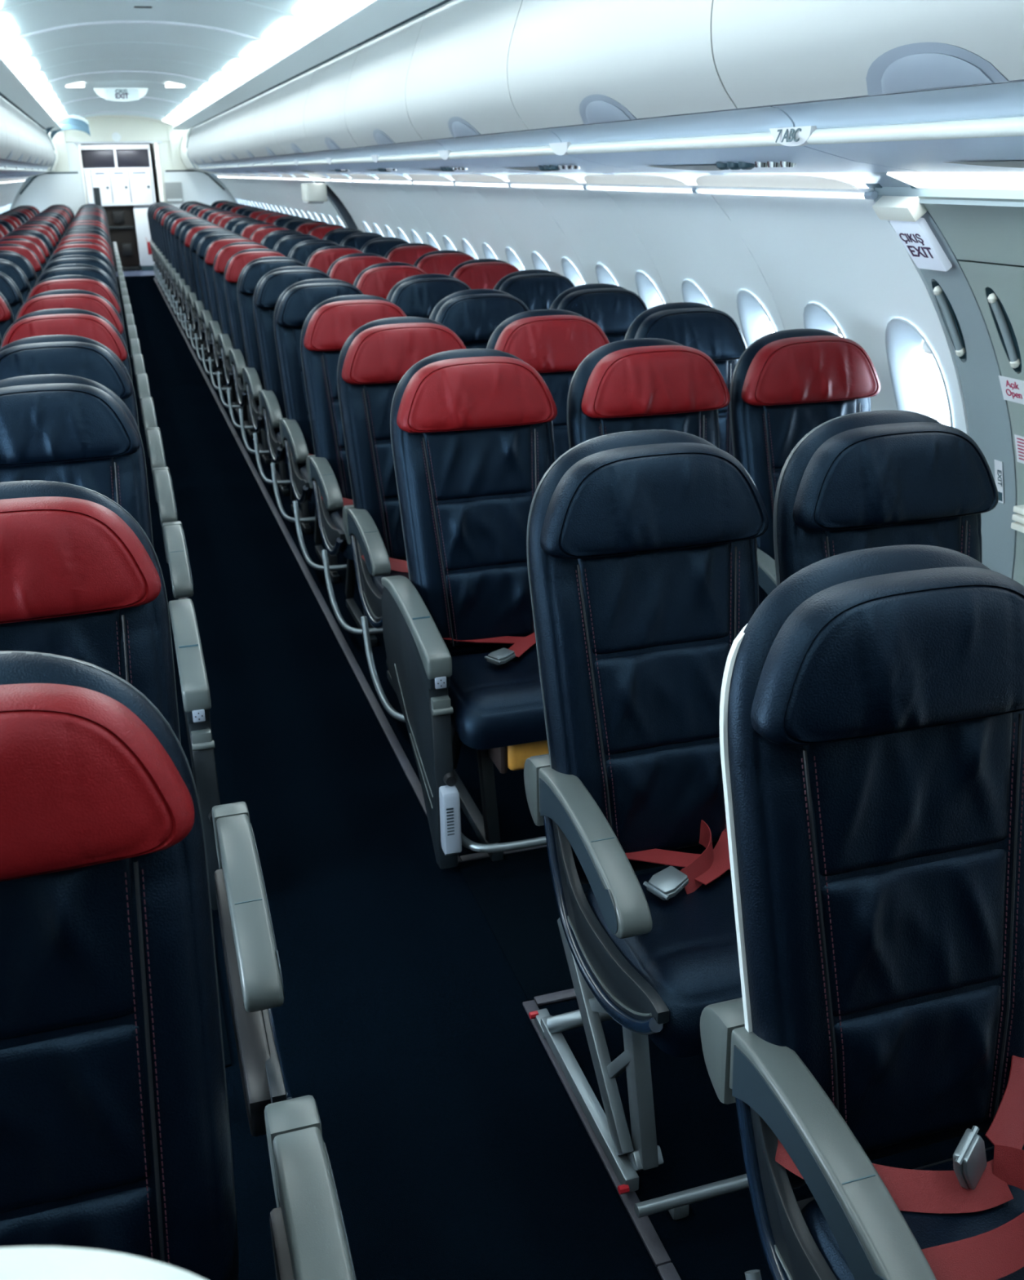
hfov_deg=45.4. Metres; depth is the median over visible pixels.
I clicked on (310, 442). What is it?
cushion
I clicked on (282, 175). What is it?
light
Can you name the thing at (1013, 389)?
placard
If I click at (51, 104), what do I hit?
lamp
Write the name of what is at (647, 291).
window
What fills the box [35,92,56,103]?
lamp
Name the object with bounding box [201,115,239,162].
bin
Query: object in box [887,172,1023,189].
light
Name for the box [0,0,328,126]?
ceiling
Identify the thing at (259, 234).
passenger seat
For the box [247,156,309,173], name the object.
unit
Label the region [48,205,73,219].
passenger seat
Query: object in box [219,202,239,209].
passenger seat
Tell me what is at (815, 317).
window
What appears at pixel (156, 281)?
trim
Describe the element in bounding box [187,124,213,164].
bin
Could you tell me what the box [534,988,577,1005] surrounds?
trim
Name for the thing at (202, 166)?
unit
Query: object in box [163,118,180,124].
lamp
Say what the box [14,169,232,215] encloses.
wall
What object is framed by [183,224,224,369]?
passenger seat
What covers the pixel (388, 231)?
window
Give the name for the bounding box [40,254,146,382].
passenger seat
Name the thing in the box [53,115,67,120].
lamp
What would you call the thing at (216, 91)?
lamp
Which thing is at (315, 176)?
light
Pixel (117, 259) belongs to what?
passenger seat
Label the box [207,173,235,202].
wall
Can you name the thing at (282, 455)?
seat cushion
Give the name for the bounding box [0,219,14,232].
passenger seat
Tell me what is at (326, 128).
bin
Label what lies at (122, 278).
passenger seat
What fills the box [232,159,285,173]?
unit
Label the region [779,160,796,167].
reading lamp
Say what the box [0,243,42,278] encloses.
passenger seat
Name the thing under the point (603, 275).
window
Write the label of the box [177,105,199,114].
lamp
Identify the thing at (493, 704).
seat cushion
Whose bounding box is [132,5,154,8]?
ceiling slot
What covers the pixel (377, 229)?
window
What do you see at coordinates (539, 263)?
window
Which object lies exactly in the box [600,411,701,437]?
cushion
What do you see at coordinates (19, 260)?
passenger seat
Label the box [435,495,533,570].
cushion
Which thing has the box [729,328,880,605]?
passenger seat
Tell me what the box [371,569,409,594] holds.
armrest
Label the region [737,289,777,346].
window
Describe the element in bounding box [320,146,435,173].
unit
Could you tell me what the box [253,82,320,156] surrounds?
bin
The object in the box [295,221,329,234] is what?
passenger seat
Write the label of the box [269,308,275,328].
cushion
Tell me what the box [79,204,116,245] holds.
passenger seat
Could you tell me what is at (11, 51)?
lamp
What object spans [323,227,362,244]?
passenger seat
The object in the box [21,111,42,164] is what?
bin
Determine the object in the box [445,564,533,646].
cushion
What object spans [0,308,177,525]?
passenger seat
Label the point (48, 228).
passenger seat
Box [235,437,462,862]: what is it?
track
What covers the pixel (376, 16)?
ceiling light
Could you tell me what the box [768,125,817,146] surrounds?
plate
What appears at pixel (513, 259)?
window
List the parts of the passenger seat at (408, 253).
backrest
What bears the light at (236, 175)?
attached to the wall at (791, 253)
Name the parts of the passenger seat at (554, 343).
backrest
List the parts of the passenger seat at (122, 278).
backrest, armrest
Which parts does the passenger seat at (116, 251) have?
backrest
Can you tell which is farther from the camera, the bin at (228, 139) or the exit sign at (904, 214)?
the bin at (228, 139)
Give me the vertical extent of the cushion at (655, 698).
0.170 m
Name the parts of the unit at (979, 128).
service panel, grip rail, speaker plate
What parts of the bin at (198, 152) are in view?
door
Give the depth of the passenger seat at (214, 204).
19.15 m
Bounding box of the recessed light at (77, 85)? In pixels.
[65,81,84,88]
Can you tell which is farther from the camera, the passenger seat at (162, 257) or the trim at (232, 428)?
the passenger seat at (162, 257)
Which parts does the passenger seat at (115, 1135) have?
backrest, panel, armrest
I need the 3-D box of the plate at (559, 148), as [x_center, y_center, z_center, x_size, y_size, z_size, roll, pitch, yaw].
[0.152,-1.505,3.749,0.026,0.036,0.170,-7,22,-16]
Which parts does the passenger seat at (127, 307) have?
backrest, armrest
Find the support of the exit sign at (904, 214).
attached to the wall at (791, 253)
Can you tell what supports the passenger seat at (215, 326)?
on the floor
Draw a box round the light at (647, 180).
[584,174,700,193]
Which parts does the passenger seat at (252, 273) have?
armrest, backrest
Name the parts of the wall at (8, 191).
wall panel, wall panel, wall panel, wall panel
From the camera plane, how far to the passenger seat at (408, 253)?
7.41 m
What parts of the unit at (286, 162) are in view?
grip rail, service panel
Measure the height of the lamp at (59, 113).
0.084 m
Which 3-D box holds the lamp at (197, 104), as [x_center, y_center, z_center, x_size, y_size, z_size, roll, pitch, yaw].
[-3.457,-5.898,13.493,0.286,0.084,1.237,-7,22,-16]
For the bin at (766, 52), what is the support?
attached to the ceiling
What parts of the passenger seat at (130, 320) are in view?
backrest, armrest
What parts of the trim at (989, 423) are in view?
knob, knob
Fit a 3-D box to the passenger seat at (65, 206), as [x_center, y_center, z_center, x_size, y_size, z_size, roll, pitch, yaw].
[-6.790,-5.963,18.520,0.470,1.179,0.635,-7,22,-16]
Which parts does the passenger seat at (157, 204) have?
backrest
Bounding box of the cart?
[133,204,159,271]
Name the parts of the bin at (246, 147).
door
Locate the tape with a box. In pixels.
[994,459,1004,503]
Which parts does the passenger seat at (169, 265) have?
armrest, backrest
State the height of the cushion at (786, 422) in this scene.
0.174 m
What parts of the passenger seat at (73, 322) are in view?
backrest, armrest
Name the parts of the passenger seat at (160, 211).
backrest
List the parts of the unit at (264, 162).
grip rail, service panel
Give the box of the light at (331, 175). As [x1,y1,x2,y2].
[326,173,354,182]
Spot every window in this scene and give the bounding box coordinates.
[288,207,295,215]
[294,208,301,217]
[300,209,306,217]
[306,210,313,219]
[313,212,320,221]
[320,213,328,222]
[328,214,335,224]
[335,216,344,226]
[362,221,371,232]
[373,222,383,235]
[384,225,395,237]
[397,227,409,242]
[411,230,422,243]
[426,232,440,250]
[443,235,456,250]
[462,239,478,258]
[482,243,497,259]
[505,247,524,271]
[531,252,550,271]
[561,257,585,286]
[595,263,617,285]
[635,271,665,309]
[681,280,711,306]
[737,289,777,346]
[803,302,845,337]
[885,318,953,426]
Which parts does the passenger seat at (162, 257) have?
armrest, backrest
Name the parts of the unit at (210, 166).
service panel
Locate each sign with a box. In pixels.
[93,88,148,101]
[872,195,951,271]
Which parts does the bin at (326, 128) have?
door, handle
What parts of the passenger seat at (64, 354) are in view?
backrest, armrest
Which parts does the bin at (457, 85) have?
handle, door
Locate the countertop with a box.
[88,202,154,206]
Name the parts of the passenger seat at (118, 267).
backrest, armrest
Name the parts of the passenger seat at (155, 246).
backrest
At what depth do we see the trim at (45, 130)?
17.12 m
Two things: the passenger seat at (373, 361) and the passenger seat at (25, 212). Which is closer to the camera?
the passenger seat at (373, 361)
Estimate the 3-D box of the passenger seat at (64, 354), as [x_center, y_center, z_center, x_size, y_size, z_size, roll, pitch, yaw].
[-1.194,-0.227,3.462,0.535,1.179,0.636,-7,22,-16]
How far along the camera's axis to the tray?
21.16 m
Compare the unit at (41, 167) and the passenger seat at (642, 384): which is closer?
the passenger seat at (642, 384)
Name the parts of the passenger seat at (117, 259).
backrest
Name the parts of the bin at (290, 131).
door, handle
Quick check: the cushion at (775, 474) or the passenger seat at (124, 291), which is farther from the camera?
the passenger seat at (124, 291)
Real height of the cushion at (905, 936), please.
0.170 m
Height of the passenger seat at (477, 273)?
1.179 m
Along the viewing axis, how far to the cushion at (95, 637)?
1.83 m
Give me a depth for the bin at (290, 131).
8.08 m
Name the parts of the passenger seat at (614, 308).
backrest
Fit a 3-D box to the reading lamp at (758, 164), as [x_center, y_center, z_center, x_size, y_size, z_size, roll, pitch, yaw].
[0.598,-1.135,2.917,0.040,0.015,0.040,-7,22,-16]
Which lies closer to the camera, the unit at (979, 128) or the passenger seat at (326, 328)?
the unit at (979, 128)
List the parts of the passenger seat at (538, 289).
backrest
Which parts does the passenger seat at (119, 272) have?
backrest, armrest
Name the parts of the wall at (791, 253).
wall panel, wall panel, wall panel, wall panel, wall panel, wall panel, wall panel, wall panel, wall panel, wall panel, wall panel, wall panel, wall panel, wall panel, wall panel, wall panel, wall panel, wall panel, wall panel, wall panel, wall panel, wall panel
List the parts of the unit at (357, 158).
grip rail, service panel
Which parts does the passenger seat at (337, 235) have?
backrest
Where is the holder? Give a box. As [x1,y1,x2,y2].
[164,182,183,202]
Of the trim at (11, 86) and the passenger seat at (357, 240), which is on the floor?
the passenger seat at (357, 240)
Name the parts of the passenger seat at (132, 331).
backrest, armrest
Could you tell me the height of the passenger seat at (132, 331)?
1.179 m
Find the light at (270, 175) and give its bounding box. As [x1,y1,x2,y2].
[266,173,283,179]
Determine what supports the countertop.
on the galley
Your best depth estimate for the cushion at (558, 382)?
3.91 m
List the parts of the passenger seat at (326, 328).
armrest, backrest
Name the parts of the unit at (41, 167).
service panel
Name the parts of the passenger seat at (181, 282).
armrest, backrest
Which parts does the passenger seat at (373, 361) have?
armrest, backrest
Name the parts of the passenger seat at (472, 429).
armrest, panel, socket plate, recline knob, backrest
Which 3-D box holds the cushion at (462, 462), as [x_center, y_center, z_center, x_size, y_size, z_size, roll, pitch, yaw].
[-0.080,-0.453,3.102,0.287,0.174,0.067,-7,22,-16]
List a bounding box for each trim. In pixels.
[0,57,61,132]
[0,92,46,130]
[24,128,58,177]
[44,129,55,170]
[154,277,182,330]
[179,128,217,173]
[180,330,239,437]
[186,128,195,168]
[187,0,451,129]
[212,171,923,188]
[460,844,547,862]
[522,1000,671,1266]
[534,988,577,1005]
[657,1262,681,1279]
[877,195,1017,578]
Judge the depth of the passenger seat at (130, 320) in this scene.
9.00 m
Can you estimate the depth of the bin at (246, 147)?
10.62 m
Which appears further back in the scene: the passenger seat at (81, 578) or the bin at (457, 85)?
the bin at (457, 85)
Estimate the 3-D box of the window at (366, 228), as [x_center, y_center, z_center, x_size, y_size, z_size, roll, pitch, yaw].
[-1.122,-3.256,10.144,0.216,0.422,0.262,-7,22,-16]
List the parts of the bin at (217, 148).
door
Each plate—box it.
[293,160,300,165]
[325,157,333,164]
[370,155,380,162]
[437,150,451,159]
[549,142,572,155]
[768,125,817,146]
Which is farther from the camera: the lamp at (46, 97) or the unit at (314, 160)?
the lamp at (46, 97)
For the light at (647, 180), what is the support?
attached to the wall at (791, 253)
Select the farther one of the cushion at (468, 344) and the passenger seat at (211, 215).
the passenger seat at (211, 215)
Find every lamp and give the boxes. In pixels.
[0,13,18,43]
[0,39,31,64]
[8,57,39,77]
[19,71,46,88]
[28,83,52,97]
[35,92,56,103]
[41,99,60,109]
[46,105,63,114]
[50,111,66,118]
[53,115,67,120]
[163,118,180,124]
[167,114,186,122]
[171,110,192,118]
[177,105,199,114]
[183,98,208,110]
[191,92,218,104]
[199,83,231,97]
[210,72,246,89]
[223,59,266,79]
[240,41,292,66]
[262,17,326,50]
[293,0,373,28]
[557,164,564,168]
[564,164,570,168]
[569,164,581,168]
[755,161,768,167]
[767,161,780,167]
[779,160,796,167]
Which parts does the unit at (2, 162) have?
grip rail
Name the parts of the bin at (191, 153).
door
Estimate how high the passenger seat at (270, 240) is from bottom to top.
1.179 m
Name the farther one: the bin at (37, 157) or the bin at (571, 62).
the bin at (37, 157)
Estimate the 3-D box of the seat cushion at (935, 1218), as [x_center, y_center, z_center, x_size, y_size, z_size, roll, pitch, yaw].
[0.570,0.747,1.380,0.384,0.107,0.390,-7,22,-16]
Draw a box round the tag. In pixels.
[145,236,151,254]
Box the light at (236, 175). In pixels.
[232,173,243,177]
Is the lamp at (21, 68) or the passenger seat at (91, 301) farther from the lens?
the lamp at (21, 68)
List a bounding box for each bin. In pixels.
[0,95,28,161]
[0,97,19,160]
[0,114,7,157]
[9,103,35,163]
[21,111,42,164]
[26,117,47,164]
[32,122,51,165]
[38,125,55,165]
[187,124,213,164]
[194,120,230,163]
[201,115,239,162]
[211,110,255,161]
[222,102,271,159]
[235,93,296,158]
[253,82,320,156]
[274,67,353,154]
[303,45,410,151]
[344,13,484,146]
[405,0,608,140]
[507,0,853,129]
[711,0,1023,108]
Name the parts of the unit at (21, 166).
service panel, grip rail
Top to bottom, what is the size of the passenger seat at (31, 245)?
1.179 m
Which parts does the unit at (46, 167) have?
service panel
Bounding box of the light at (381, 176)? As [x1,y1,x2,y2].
[375,173,413,183]
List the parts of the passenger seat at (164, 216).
armrest, backrest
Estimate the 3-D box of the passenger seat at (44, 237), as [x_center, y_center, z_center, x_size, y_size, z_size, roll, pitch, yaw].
[-4.000,-2.800,10.232,0.470,1.179,0.635,-7,22,-16]
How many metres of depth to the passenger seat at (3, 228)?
12.21 m
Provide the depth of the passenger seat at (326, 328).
4.43 m
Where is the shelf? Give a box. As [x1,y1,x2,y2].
[108,225,134,229]
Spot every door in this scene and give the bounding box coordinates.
[314,180,358,229]
[874,186,1023,586]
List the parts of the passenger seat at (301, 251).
backrest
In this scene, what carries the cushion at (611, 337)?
on the passenger seat at (614, 308)
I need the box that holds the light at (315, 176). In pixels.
[307,173,331,181]
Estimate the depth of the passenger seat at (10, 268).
6.82 m
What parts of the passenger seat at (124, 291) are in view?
backrest, armrest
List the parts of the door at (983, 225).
panel, knob, knob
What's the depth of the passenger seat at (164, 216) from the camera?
14.81 m
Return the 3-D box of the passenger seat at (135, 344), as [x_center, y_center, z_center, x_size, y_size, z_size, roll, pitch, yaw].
[-2.589,-1.808,7.607,0.535,1.179,0.636,-7,22,-16]
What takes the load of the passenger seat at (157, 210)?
on the floor
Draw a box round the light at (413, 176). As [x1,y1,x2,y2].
[408,173,457,185]
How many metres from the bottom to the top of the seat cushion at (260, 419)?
0.107 m
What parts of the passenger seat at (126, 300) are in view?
backrest, armrest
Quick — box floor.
[115,263,994,1279]
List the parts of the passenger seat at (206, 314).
armrest, backrest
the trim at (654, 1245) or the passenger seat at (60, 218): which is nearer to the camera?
the trim at (654, 1245)
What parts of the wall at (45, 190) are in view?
edge trim, edge trim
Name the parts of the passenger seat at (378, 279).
backrest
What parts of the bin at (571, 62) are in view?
handle, door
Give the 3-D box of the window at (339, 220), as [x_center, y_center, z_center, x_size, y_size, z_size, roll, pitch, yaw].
[-1.502,-3.687,11.271,0.216,0.422,0.262,-7,22,-16]
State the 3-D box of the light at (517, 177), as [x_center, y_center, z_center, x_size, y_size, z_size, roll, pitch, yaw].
[0.106,-1.908,5.088,0.102,0.057,0.974,-7,22,-16]
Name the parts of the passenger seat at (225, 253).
armrest, backrest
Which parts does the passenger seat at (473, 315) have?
backrest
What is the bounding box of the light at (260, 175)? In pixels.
[257,173,271,178]
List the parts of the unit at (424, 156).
grip rail, speaker plate, service panel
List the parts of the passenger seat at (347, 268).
backrest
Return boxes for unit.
[0,159,9,172]
[0,160,21,175]
[0,162,29,177]
[0,163,36,177]
[4,164,41,177]
[14,164,45,177]
[20,165,49,177]
[195,163,226,173]
[203,162,238,173]
[211,161,250,173]
[222,160,266,173]
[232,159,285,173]
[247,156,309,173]
[266,154,339,173]
[288,151,379,173]
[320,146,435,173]
[366,140,519,173]
[434,128,652,173]
[545,106,922,172]
[772,81,1023,172]
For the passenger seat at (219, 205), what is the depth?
18.45 m
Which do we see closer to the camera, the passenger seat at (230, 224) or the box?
the box
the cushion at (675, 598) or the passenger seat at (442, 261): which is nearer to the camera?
the cushion at (675, 598)
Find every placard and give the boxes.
[999,375,1023,404]
[1014,434,1023,463]
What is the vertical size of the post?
1.410 m
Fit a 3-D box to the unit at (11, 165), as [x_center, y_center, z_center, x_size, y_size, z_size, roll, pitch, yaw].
[-4.261,-3.867,10.069,0.375,0.130,1.405,-7,22,-16]
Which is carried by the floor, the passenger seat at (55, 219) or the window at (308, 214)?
the passenger seat at (55, 219)
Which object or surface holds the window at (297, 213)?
in the wall at (791, 253)
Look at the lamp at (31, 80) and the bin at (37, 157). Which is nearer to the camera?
the lamp at (31, 80)
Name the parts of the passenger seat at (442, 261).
backrest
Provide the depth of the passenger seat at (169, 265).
14.11 m
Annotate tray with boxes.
[133,204,150,208]
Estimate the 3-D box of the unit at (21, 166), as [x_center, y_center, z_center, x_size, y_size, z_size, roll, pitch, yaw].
[-4.684,-4.347,11.327,0.375,0.130,1.405,-7,22,-16]
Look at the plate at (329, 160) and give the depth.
7.50 m
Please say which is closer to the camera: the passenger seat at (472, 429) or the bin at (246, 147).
the passenger seat at (472, 429)
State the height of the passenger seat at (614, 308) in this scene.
1.179 m
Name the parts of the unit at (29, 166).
service panel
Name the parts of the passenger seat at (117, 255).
backrest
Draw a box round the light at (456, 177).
[451,173,511,186]
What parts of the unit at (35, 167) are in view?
service panel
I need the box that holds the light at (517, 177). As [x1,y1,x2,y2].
[506,173,588,190]
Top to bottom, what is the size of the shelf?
0.050 m
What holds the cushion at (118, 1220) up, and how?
on the passenger seat at (115, 1135)
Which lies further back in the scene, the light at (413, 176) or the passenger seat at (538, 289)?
the light at (413, 176)
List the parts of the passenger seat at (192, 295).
armrest, backrest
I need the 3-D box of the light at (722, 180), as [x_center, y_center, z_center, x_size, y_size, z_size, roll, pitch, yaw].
[0.689,-1.248,3.358,0.102,0.057,0.974,-7,22,-16]
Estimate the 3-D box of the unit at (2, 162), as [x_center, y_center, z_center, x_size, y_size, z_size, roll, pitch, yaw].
[-3.837,-3.387,8.812,0.375,0.130,1.405,-7,22,-16]
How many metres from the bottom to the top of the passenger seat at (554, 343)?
1.179 m
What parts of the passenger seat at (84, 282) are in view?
backrest, armrest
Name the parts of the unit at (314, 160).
grip rail, service panel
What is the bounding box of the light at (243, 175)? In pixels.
[240,173,252,178]
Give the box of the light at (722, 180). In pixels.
[695,174,878,199]
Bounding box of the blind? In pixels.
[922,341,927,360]
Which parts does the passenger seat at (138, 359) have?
backrest, armrest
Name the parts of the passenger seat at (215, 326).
armrest, backrest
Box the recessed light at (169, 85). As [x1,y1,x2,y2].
[165,82,186,88]
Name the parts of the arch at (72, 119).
rail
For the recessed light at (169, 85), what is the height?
0.026 m
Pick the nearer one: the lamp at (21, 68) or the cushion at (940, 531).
the cushion at (940, 531)
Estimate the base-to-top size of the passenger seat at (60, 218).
1.179 m
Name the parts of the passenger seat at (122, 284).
backrest, armrest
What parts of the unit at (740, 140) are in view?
grip rail, speaker plate, service panel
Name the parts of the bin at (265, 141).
door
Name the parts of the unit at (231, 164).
grip rail, service panel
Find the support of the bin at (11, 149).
attached to the ceiling
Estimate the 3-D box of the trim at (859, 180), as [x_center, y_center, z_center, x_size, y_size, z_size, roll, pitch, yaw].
[-1.287,-3.577,9.254,0.162,0.155,23.500,-7,22,-16]
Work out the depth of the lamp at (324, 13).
5.68 m
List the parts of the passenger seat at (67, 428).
backrest, armrest, socket plate, panel, recline knob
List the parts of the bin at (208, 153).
door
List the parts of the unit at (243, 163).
grip rail, service panel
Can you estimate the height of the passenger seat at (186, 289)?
1.179 m
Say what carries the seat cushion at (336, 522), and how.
on the passenger seat at (326, 328)
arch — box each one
[46,114,89,135]
[50,124,90,140]
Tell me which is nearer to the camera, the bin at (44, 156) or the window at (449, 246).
the window at (449, 246)
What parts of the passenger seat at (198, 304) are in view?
armrest, backrest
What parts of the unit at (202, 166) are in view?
service panel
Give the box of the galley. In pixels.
[80,144,155,271]
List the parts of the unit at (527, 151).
grip rail, speaker plate, service panel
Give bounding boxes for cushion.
[0,457,114,501]
[0,609,122,678]
[0,857,137,1040]
[0,1024,151,1213]
[0,1186,158,1262]
[257,405,266,431]
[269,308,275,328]
[275,431,288,463]
[292,327,302,368]
[299,464,315,505]
[301,371,308,411]
[307,413,315,454]
[322,351,341,399]
[329,509,354,560]
[332,400,345,448]
[339,449,352,499]
[363,382,399,440]
[374,442,398,498]
[383,499,406,559]
[423,424,533,500]
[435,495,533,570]
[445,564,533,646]
[448,645,546,749]
[464,342,488,348]
[538,370,575,426]
[553,428,569,461]
[577,542,731,654]
[585,866,742,1057]
[594,642,730,755]
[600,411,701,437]
[606,333,626,342]
[606,741,726,853]
[714,360,728,413]
[718,415,727,452]
[763,399,856,468]
[772,471,781,497]
[800,1144,1023,1279]
[803,712,1012,875]
[822,848,1006,1017]
[825,516,961,556]
[834,985,1000,1152]
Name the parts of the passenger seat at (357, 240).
backrest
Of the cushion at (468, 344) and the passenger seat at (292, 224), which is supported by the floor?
the passenger seat at (292, 224)
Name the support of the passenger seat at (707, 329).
on the floor
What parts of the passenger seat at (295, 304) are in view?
armrest, backrest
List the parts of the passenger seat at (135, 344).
backrest, armrest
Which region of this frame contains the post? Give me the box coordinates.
[93,186,102,206]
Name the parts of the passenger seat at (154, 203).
backrest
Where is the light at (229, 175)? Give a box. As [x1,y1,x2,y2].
[226,173,235,177]
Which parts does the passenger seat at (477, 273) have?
backrest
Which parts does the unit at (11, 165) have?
service panel, grip rail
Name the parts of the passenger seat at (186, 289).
armrest, backrest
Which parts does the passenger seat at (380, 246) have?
backrest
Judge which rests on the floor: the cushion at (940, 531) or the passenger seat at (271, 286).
the passenger seat at (271, 286)
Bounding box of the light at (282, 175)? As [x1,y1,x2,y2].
[279,173,297,180]
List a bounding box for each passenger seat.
[0,212,26,223]
[0,214,22,226]
[0,216,18,229]
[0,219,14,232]
[0,223,9,235]
[0,230,4,238]
[0,233,51,262]
[0,238,47,270]
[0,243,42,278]
[0,249,37,288]
[0,258,31,302]
[0,271,23,319]
[0,291,14,339]
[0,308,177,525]
[0,334,194,599]
[0,373,220,910]
[0,480,293,1137]
[0,650,356,1279]
[0,1246,205,1279]
[3,210,30,221]
[5,229,53,256]
[7,208,32,218]
[10,208,35,217]
[13,226,57,250]
[14,206,37,215]
[14,288,166,471]
[17,204,39,213]
[17,222,59,245]
[22,220,62,240]
[26,217,63,236]
[26,275,157,434]
[30,215,66,234]
[34,213,67,231]
[34,263,151,406]
[37,211,68,227]
[40,209,70,226]
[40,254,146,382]
[42,208,71,223]
[44,207,72,220]
[46,247,142,358]
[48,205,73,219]
[50,204,75,217]
[51,241,137,342]
[55,235,134,330]
[58,231,132,318]
[61,227,130,308]
[63,224,128,298]
[66,221,126,293]
[68,218,124,284]
[71,213,122,275]
[71,216,124,279]
[73,212,121,270]
[74,210,120,265]
[75,208,119,260]
[76,207,119,255]
[78,205,118,256]
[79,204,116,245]
[80,204,117,251]
[147,201,167,281]
[149,203,171,285]
[151,204,173,290]
[153,205,177,295]
[155,206,180,300]
[158,208,184,306]
[160,209,187,313]
[163,211,193,319]
[166,213,197,328]
[170,216,202,337]
[174,217,209,346]
[178,221,217,357]
[179,201,198,208]
[182,202,200,210]
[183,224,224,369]
[186,203,206,212]
[189,204,209,213]
[189,227,233,383]
[192,205,214,215]
[196,207,220,217]
[196,231,242,399]
[201,208,226,219]
[204,236,254,417]
[206,210,233,222]
[211,200,228,207]
[211,212,239,225]
[213,241,269,439]
[215,201,232,208]
[217,214,247,227]
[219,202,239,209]
[223,248,284,464]
[224,204,244,211]
[224,217,256,231]
[229,204,250,213]
[231,219,266,234]
[235,206,257,214]
[236,256,306,495]
[240,222,276,239]
[241,208,265,217]
[248,209,273,218]
[249,226,289,244]
[253,266,331,533]
[255,211,280,221]
[260,229,303,249]
[264,213,291,223]
[273,215,302,226]
[273,234,319,257]
[273,278,364,582]
[283,217,315,230]
[288,239,339,264]
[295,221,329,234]
[300,294,407,646]
[305,245,363,273]
[307,224,345,239]
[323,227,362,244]
[326,253,391,284]
[337,316,466,722]
[339,231,385,250]
[353,262,426,298]
[360,236,409,257]
[381,348,557,869]
[384,243,439,265]
[386,273,471,319]
[413,249,475,275]
[429,288,529,348]
[448,258,519,288]
[486,309,609,461]
[493,269,575,311]
[524,429,768,1219]
[549,283,648,342]
[566,337,730,448]
[624,302,747,455]
[700,544,1023,1279]
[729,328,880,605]
[773,409,999,586]
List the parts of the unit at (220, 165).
grip rail, service panel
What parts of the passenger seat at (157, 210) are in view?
backrest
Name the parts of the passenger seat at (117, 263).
backrest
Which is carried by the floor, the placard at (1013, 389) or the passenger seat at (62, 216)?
the passenger seat at (62, 216)
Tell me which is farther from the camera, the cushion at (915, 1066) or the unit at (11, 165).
the unit at (11, 165)
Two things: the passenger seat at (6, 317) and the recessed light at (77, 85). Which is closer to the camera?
the passenger seat at (6, 317)
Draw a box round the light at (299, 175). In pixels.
[292,173,312,180]
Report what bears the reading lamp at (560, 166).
attached to the unit at (527, 151)
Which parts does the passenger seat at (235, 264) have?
armrest, backrest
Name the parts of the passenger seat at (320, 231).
backrest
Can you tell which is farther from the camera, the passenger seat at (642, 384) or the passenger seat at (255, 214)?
the passenger seat at (255, 214)
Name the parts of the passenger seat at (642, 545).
leg frame, armrest, leg, backrest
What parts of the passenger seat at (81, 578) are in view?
backrest, panel, armrest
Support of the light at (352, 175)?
attached to the wall at (791, 253)
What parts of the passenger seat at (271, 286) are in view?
armrest, backrest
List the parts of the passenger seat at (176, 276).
armrest, backrest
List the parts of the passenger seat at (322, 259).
backrest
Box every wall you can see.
[0,178,26,212]
[11,176,34,208]
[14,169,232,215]
[49,116,191,263]
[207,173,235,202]
[215,174,1022,435]
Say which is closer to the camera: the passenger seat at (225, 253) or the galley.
the passenger seat at (225, 253)
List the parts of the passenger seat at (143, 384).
backrest, armrest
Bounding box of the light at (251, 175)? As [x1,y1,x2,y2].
[248,173,261,178]
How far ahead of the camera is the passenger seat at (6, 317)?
5.48 m
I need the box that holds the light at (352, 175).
[348,173,381,182]
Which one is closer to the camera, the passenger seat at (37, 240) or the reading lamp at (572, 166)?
the reading lamp at (572, 166)
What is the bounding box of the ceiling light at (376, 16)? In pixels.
[172,0,444,130]
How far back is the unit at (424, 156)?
5.54 m
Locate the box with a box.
[301,182,327,203]
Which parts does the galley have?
locker door, locker door, frame, frame post, locker door, kick plate, locker door, frame post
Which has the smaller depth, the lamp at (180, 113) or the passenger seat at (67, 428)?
the passenger seat at (67, 428)
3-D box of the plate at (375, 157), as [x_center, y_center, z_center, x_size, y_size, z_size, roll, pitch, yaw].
[-0.695,-2.465,6.264,0.026,0.036,0.170,-7,22,-16]
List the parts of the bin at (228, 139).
door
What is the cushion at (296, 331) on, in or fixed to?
on the passenger seat at (295, 304)
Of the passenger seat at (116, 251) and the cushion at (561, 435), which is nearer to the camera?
the cushion at (561, 435)
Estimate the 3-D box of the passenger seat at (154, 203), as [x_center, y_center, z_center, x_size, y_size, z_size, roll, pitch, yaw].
[-5.360,-6.148,18.931,0.459,1.179,0.636,-7,22,-16]
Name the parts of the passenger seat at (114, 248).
backrest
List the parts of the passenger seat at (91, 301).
backrest, armrest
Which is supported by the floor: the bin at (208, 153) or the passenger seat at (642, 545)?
the passenger seat at (642, 545)
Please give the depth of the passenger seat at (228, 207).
17.07 m
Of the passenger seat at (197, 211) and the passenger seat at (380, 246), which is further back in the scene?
the passenger seat at (197, 211)
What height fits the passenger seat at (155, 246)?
1.179 m
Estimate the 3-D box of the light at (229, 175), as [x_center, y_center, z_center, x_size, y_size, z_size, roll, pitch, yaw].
[-3.968,-6.526,17.191,0.102,0.057,0.974,-7,22,-16]
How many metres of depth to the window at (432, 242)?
8.15 m
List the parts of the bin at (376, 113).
handle, door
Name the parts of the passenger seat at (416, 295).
backrest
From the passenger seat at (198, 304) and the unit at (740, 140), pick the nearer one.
the unit at (740, 140)
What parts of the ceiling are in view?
panel, panel, panel, panel, panel, panel, panel, panel, panel, panel, panel, panel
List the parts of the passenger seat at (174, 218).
armrest, backrest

